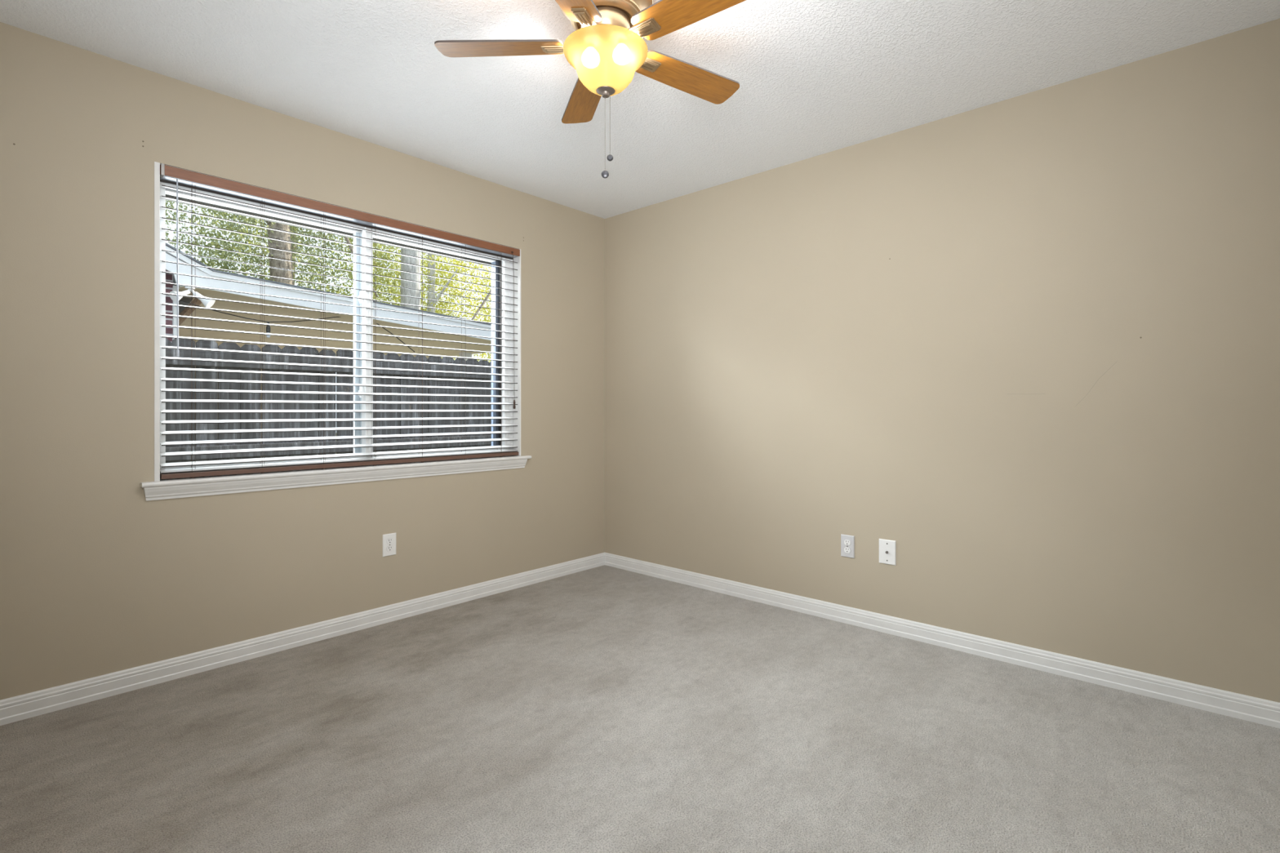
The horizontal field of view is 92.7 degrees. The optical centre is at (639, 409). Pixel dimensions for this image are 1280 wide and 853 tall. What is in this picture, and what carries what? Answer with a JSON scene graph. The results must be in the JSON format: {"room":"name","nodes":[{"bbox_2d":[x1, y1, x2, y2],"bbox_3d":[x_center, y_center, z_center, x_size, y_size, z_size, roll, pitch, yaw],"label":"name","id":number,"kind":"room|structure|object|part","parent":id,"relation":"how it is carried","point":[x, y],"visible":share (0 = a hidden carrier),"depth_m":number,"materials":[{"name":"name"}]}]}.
{"room":"empty bedroom","nodes":[
{"label":"empty bedroom","id":0,"kind":"room"},
{"bbox_2d":[0,22,604,700],"bbox_3d":[-1.535,-0.076,3.031,0.200,2.540,3.920,0,0,42],"label":"wall","id":1,"kind":"structure","parent":0,"point":[98,578],"depth_m":2.47,"materials":[{"name":"beige paint"}]},
{"bbox_2d":[0,552,604,725],"bbox_3d":[-1.454,1.052,2.959,0.016,0.084,3.620,0,0,42],"label":"baseboard","id":2,"kind":"structure","parent":1,"relation":"attached to","point":[35,704],"depth_m":2.68,"materials":[{"name":"white paint"}]},
{"bbox_2d":[140,161,531,501],"bbox_3d":[-1.405,-0.422,3.171,0.265,1.568,1.896,0,0,42],"label":"window","id":3,"kind":"structure","parent":1,"relation":"in","point":[173,488],"depth_m":3.14,"materials":[{"name":"white paint"}]},
{"bbox_3d":[-1.464,-0.333,3.187,0.003,1.170,1.655,0,0,42],"label":"glass pane","id":4,"kind":"part","parent":3,"relation":"part of","materials":[{"name":"clear glass"}]},
{"bbox_3d":[-1.465,-0.326,3.184,0.049,1.240,1.680,0,0,42],"label":"frame","id":5,"kind":"part","parent":3,"relation":"part of","materials":[{"name":"white plastic"}]},
{"bbox_3d":[-1.346,0.297,3.118,0.106,0.018,1.896,0,0,42],"label":"sill","id":6,"kind":"part","parent":3,"relation":"part of","materials":[{"name":"white paint"}]},
{"bbox_2d":[160,163,519,479],"bbox_3d":[-1.350,-0.350,3.120,0.083,1.274,1.766,0,0,42],"label":"window blind","id":7,"kind":"object","parent":3,"relation":"attached to","point":[168,174],"visible":0.96,"depth_m":2.92,"materials":[{"name":"white plastic"}]},
{"bbox_3d":[-1.874,-0.341,2.559,0.013,1.210,0.055,0,0,-39],"label":"ladder cord","id":8,"kind":"part","parent":7,"relation":"part of","materials":[{"name":"white fabric"}]},
{"bbox_3d":[-1.701,-0.341,2.751,0.013,1.210,0.055,0,0,-39],"label":"ladder cord","id":9,"kind":"part","parent":7,"relation":"part of","materials":[{"name":"white fabric"}]},
{"bbox_3d":[-1.527,-0.341,2.944,0.013,1.210,0.055,0,0,-39],"label":"ladder cord","id":10,"kind":"part","parent":7,"relation":"part of","materials":[{"name":"white fabric"}]},
{"bbox_3d":[-1.358,0.272,3.129,0.056,0.020,1.761,0,0,42],"label":"rail","id":11,"kind":"part","parent":7,"relation":"part of","materials":[{"name":"white plastic"}]},
{"bbox_3d":[-1.361,-0.341,3.128,0.013,1.210,0.055,0,0,-39],"label":"ladder cord","id":12,"kind":"part","parent":7,"relation":"part of","materials":[{"name":"white fabric"}]},
{"bbox_3d":[-1.188,-0.341,3.320,0.013,1.210,0.055,0,0,-39],"label":"ladder cord","id":13,"kind":"part","parent":7,"relation":"part of","materials":[{"name":"white fabric"}]},
{"bbox_3d":[-1.012,-0.341,3.516,0.013,1.210,0.055,0,0,-39],"label":"ladder cord","id":14,"kind":"part","parent":7,"relation":"part of","materials":[{"name":"white fabric"}]},
{"bbox_3d":[-0.774,-0.499,3.710,0.008,0.926,0.024,0,0,42],"label":"lift cord","id":15,"kind":"part","parent":7,"relation":"part of","materials":[{"name":"white fabric"}]},
{"bbox_3d":[-1.465,-0.333,3.176,0.054,1.170,0.032,0,0,42],"label":"sash","id":16,"kind":"part","parent":3,"relation":"part of","materials":[{"name":"white plastic"}]},
{"bbox_3d":[-1.462,-0.341,3.188,0.049,1.210,1.710,0,0,42],"label":"frame","id":17,"kind":"part","parent":3,"relation":"part of","materials":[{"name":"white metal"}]},
{"bbox_2d":[382,533,395,556],"bbox_3d":[-1.291,0.699,3.146,0.008,0.114,0.070,0,0,42],"label":"power outlet","id":18,"kind":"object","parent":1,"relation":"attached to","point":[388,540],"visible":1,"depth_m":3.14,"materials":[{"name":"plastic"}]},
{"bbox_2d":[386,546,393,551],"bbox_3d":[-1.289,0.718,3.144,0.002,0.028,0.034,0,0,42],"label":"receptacle","id":19,"kind":"object","parent":18,"relation":"attached to","point":[389,548],"depth_m":3.14,"materials":[{"name":"white plastic"}]},
{"bbox_2d":[386,537,393,543],"bbox_3d":[-1.289,0.679,3.144,0.002,0.028,0.034,0,0,42],"label":"receptacle","id":20,"kind":"object","parent":18,"relation":"attached to","point":[389,540],"depth_m":3.15,"materials":[{"name":"white plastic"}]},
{"bbox_2d":[0,564,1279,852],"bbox_3d":[-0.057,1.144,1.699,3.780,0.100,3.620,0,0,42],"label":"floor","id":21,"kind":"structure","parent":0,"point":[604,708],"depth_m":1.94,"materials":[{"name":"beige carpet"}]},
{"bbox_2d":[0,0,1279,218],"bbox_3d":[-0.075,-1.426,1.716,4.130,0.160,3.920,0,0,42],"label":"ceiling","id":22,"kind":"structure","parent":0,"point":[815,77],"depth_m":2.39,"materials":[{"name":"white paint"}]},
{"bbox_2d":[434,0,746,177],"bbox_3d":[-0.081,-1.040,1.919,1.011,0.613,1.038,0,0,42],"label":"ceiling fan","id":23,"kind":"object","parent":22,"relation":"hanging from","point":[606,46],"visible":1,"depth_m":1.89,"materials":[{"name":"brown wood"}]},
{"bbox_3d":[-0.443,-1.151,1.943,0.404,0.030,0.123,0,0,2],"label":"blade","id":24,"kind":"part","parent":23,"relation":"part of","materials":[{"name":"orange wood"}]},
{"bbox_3d":[-0.222,-1.151,1.618,0.123,0.030,0.404,0,0,20],"label":"blade","id":25,"kind":"part","parent":23,"relation":"part of","materials":[{"name":"orange wood"}]},
{"bbox_3d":[-0.202,-1.151,2.254,0.123,0.030,0.404,0,0,-16],"label":"blade","id":26,"kind":"part","parent":23,"relation":"part of","materials":[{"name":"orange wood"}]},
{"bbox_3d":[-0.111,-0.868,1.933,0.002,0.246,0.003,0,0,42],"label":"pull chain","id":27,"kind":"part","parent":23,"relation":"part of","materials":[{"name":"metal"}]},
{"bbox_3d":[-0.109,-1.073,1.933,0.267,0.132,0.267,0,0,42],"label":"lamp shade","id":28,"kind":"part","parent":23,"relation":"part of","materials":[{"name":"yellow glass"}]},
{"bbox_3d":[-0.095,-0.908,1.939,0.002,0.216,0.003,0,0,42],"label":"pull chain","id":29,"kind":"part","parent":23,"relation":"part of","materials":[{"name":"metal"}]},
{"bbox_3d":[0.168,-1.151,2.121,0.404,0.030,0.123,0,0,-34],"label":"blade","id":30,"kind":"part","parent":23,"relation":"part of","materials":[{"name":"orange wood"}]},
{"bbox_3d":[0.156,-1.151,1.727,0.404,0.030,0.123,0,0,38],"label":"blade","id":31,"kind":"part","parent":23,"relation":"part of","materials":[{"name":"orange wood"}]},
{"bbox_2d":[604,18,1279,702],"bbox_3d":[1.261,-0.076,3.049,3.930,2.540,0.150,0,0,42],"label":"wall","id":32,"kind":"structure","parent":0,"point":[1027,345],"depth_m":2.67,"materials":[{"name":"beige paint"}]},
{"bbox_2d":[840,533,854,558],"bbox_3d":[1.062,0.701,3.122,0.070,0.114,0.008,0,0,42],"label":"power outlet","id":33,"kind":"object","parent":32,"relation":"attached to","point":[847,542],"visible":1,"depth_m":3.12,"materials":[{"name":"plastic"}]},
{"bbox_2d":[844,546,850,553],"bbox_3d":[1.060,0.720,3.120,0.034,0.028,0.002,0,0,42],"label":"receptacle","id":34,"kind":"object","parent":33,"relation":"attached to","point":[846,549],"depth_m":3.12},
{"bbox_2d":[844,539,850,545],"bbox_3d":[1.060,0.681,3.120,0.034,0.028,0.002,0,0,42],"label":"receptacle","id":35,"kind":"object","parent":33,"relation":"attached to","point":[846,542],"depth_m":3.12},
{"bbox_2d":[879,538,896,565],"bbox_3d":[1.208,0.699,2.985,0.082,0.120,0.018,0,0,42],"label":"cable wall plate","id":36,"kind":"object","parent":32,"relation":"attached to","point":[887,548],"visible":1,"depth_m":2.98,"materials":[{"name":"plastic"}]},
{"bbox_2d":[604,552,1279,728],"bbox_3d":[1.150,1.052,3.038,3.780,0.084,0.016,0,0,42],"label":"baseboard","id":37,"kind":"structure","parent":32,"relation":"attached to","point":[1246,708],"depth_m":2.66,"materials":[{"name":"white paint"}]},
{"label":"outside","id":38,"kind":"structure","parent":0,"visible":0},
{"bbox_3d":[-9.613,1.474,19.477,33.780,0.200,38.000,0,0,42],"label":"ground","id":39,"kind":"structure","parent":38,"visible":0},
{"bbox_2d":[165,200,377,297],"bbox_3d":[-8.606,-3.268,14.036,2.826,9.290,5.063,0,0,28],"label":"oak tree","id":40,"kind":"object","parent":39,"relation":"on","point":[277,273],"visible":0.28,"depth_m":13.85,"materials":[{"name":"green plant"}]},
{"bbox_2d":[184,207,456,313],"bbox_3d":[-10.448,-4.131,21.803,2.967,11.019,9.601,0,0,36],"label":"tree","id":41,"kind":"object","parent":39,"relation":"on","point":[216,220],"visible":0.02,"depth_m":20.45,"materials":[{"name":"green plant"}]},
{"bbox_2d":[165,336,491,462],"bbox_3d":[-0.876,0.408,6.942,0.061,1.852,12.073,0,0,42],"label":"wooden fence","id":42,"kind":"object","parent":39,"relation":"on","point":[185,343],"visible":0.1,"depth_m":4.93,"materials":[{"name":"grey wood"}]},
{"bbox_3d":[-0.893,0.312,6.908,0.040,0.093,12.000,0,0,42],"label":"fence rail","id":43,"kind":"part","parent":42,"relation":"part of","materials":[{"name":"brown wood"}]},
{"bbox_3d":[-0.893,-0.366,6.908,0.040,0.110,12.000,0,0,42],"label":"fence rail","id":44,"kind":"part","parent":42,"relation":"part of","materials":[{"name":"brown wood"}]},
{"bbox_2d":[165,242,491,430],"bbox_3d":[-7.169,-0.719,6.910,5.835,4.185,10.600,0,0,42],"label":"neighbor house","id":45,"kind":"structure","parent":39,"relation":"on","point":[170,256],"depth_m":7.41,"materials":[{"name":"beige brick"}]},
{"bbox_3d":[-4.557,0.084,5.974,0.090,2.580,0.037,0,0,42],"label":"corner trim","id":46,"kind":"part","parent":45,"relation":"part of","materials":[{"name":"white wood"}]},
{"bbox_3d":[-4.720,-0.999,6.279,0.040,0.325,0.198,0,0,42],"label":"porch panel","id":47,"kind":"part","parent":45,"relation":"part of","materials":[{"name":"brown wood"}]},
{"bbox_3d":[-5.167,-2.046,4.834,0.050,1.491,2.995,0,0,42],"label":"rake trim","id":48,"kind":"part","parent":45,"relation":"part of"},
{"bbox_2d":[179,299,204,307],"bbox_3d":[-4.427,-1.040,6.021,0.041,0.049,0.192,0,0,42],"label":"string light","id":49,"kind":"object","parent":45,"relation":"hanging from","point":[180,300],"depth_m":6.01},
{"bbox_2d":[169,284,215,307],"bbox_3d":[-4.206,-1.062,5.734,0.172,0.207,0.353,0,0,42],"label":"floodlight","id":50,"kind":"object","parent":45,"relation":"attached to","point":[207,303],"visible":0.75,"depth_m":5.76,"materials":[{"name":"white metal"}]},
{"bbox_3d":[-4.247,-1.152,5.758,0.080,0.026,0.080,0,0,42],"label":"mount plate","id":51,"kind":"part","parent":50,"relation":"part of","materials":[{"name":"white metal"}]},
{"bbox_2d":[213,310,311,337],"bbox_3d":[-4.000,-0.881,6.495,0.041,0.232,0.922,0,0,42],"label":"string light","id":52,"kind":"object","parent":45,"relation":"hanging from","point":[268,329],"depth_m":6.51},
{"bbox_2d":[266,321,270,333],"bbox_3d":[-3.975,-0.878,6.523,0.041,0.113,0.042,0,0,42],"label":"bulb socket","id":53,"kind":"object","parent":52,"relation":"attached to","point":[268,328],"depth_m":6.51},
{"bbox_3d":[-2.864,-1.201,7.366,0.022,0.279,3.898,0,0,42],"label":"drip trim","id":54,"kind":"part","parent":45,"relation":"part of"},
{"bbox_3d":[-2.782,0.235,9.714,0.140,2.278,0.140,0,0,42],"label":"porch post","id":55,"kind":"part","parent":45,"relation":"part of","materials":[{"name":"white"}]},
{"bbox_2d":[324,237,442,311],"bbox_3d":[-7.034,-3.767,16.570,2.241,10.284,3.761,0,0,22],"label":"pine tree","id":56,"kind":"object","parent":39,"relation":"on","point":[404,283],"visible":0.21,"depth_m":16.21,"materials":[{"name":"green plant"}]},
{"bbox_2d":[380,245,491,360],"bbox_3d":[-6.078,-3.767,20.118,2.746,10.286,5.170,0,0,45],"label":"maple tree","id":57,"kind":"object","parent":39,"relation":"on","point":[431,272],"visible":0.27,"depth_m":20.05,"materials":[{"name":"green plant"}]},
{"bbox_2d":[470,272,491,361],"bbox_3d":[-4.178,-2.266,19.916,2.806,7.289,4.842,0,0,42],"label":"tree","id":58,"kind":"object","parent":39,"relation":"on","point":[490,291],"visible":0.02,"depth_m":18.78,"materials":[{"name":"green plant"}]}
]}

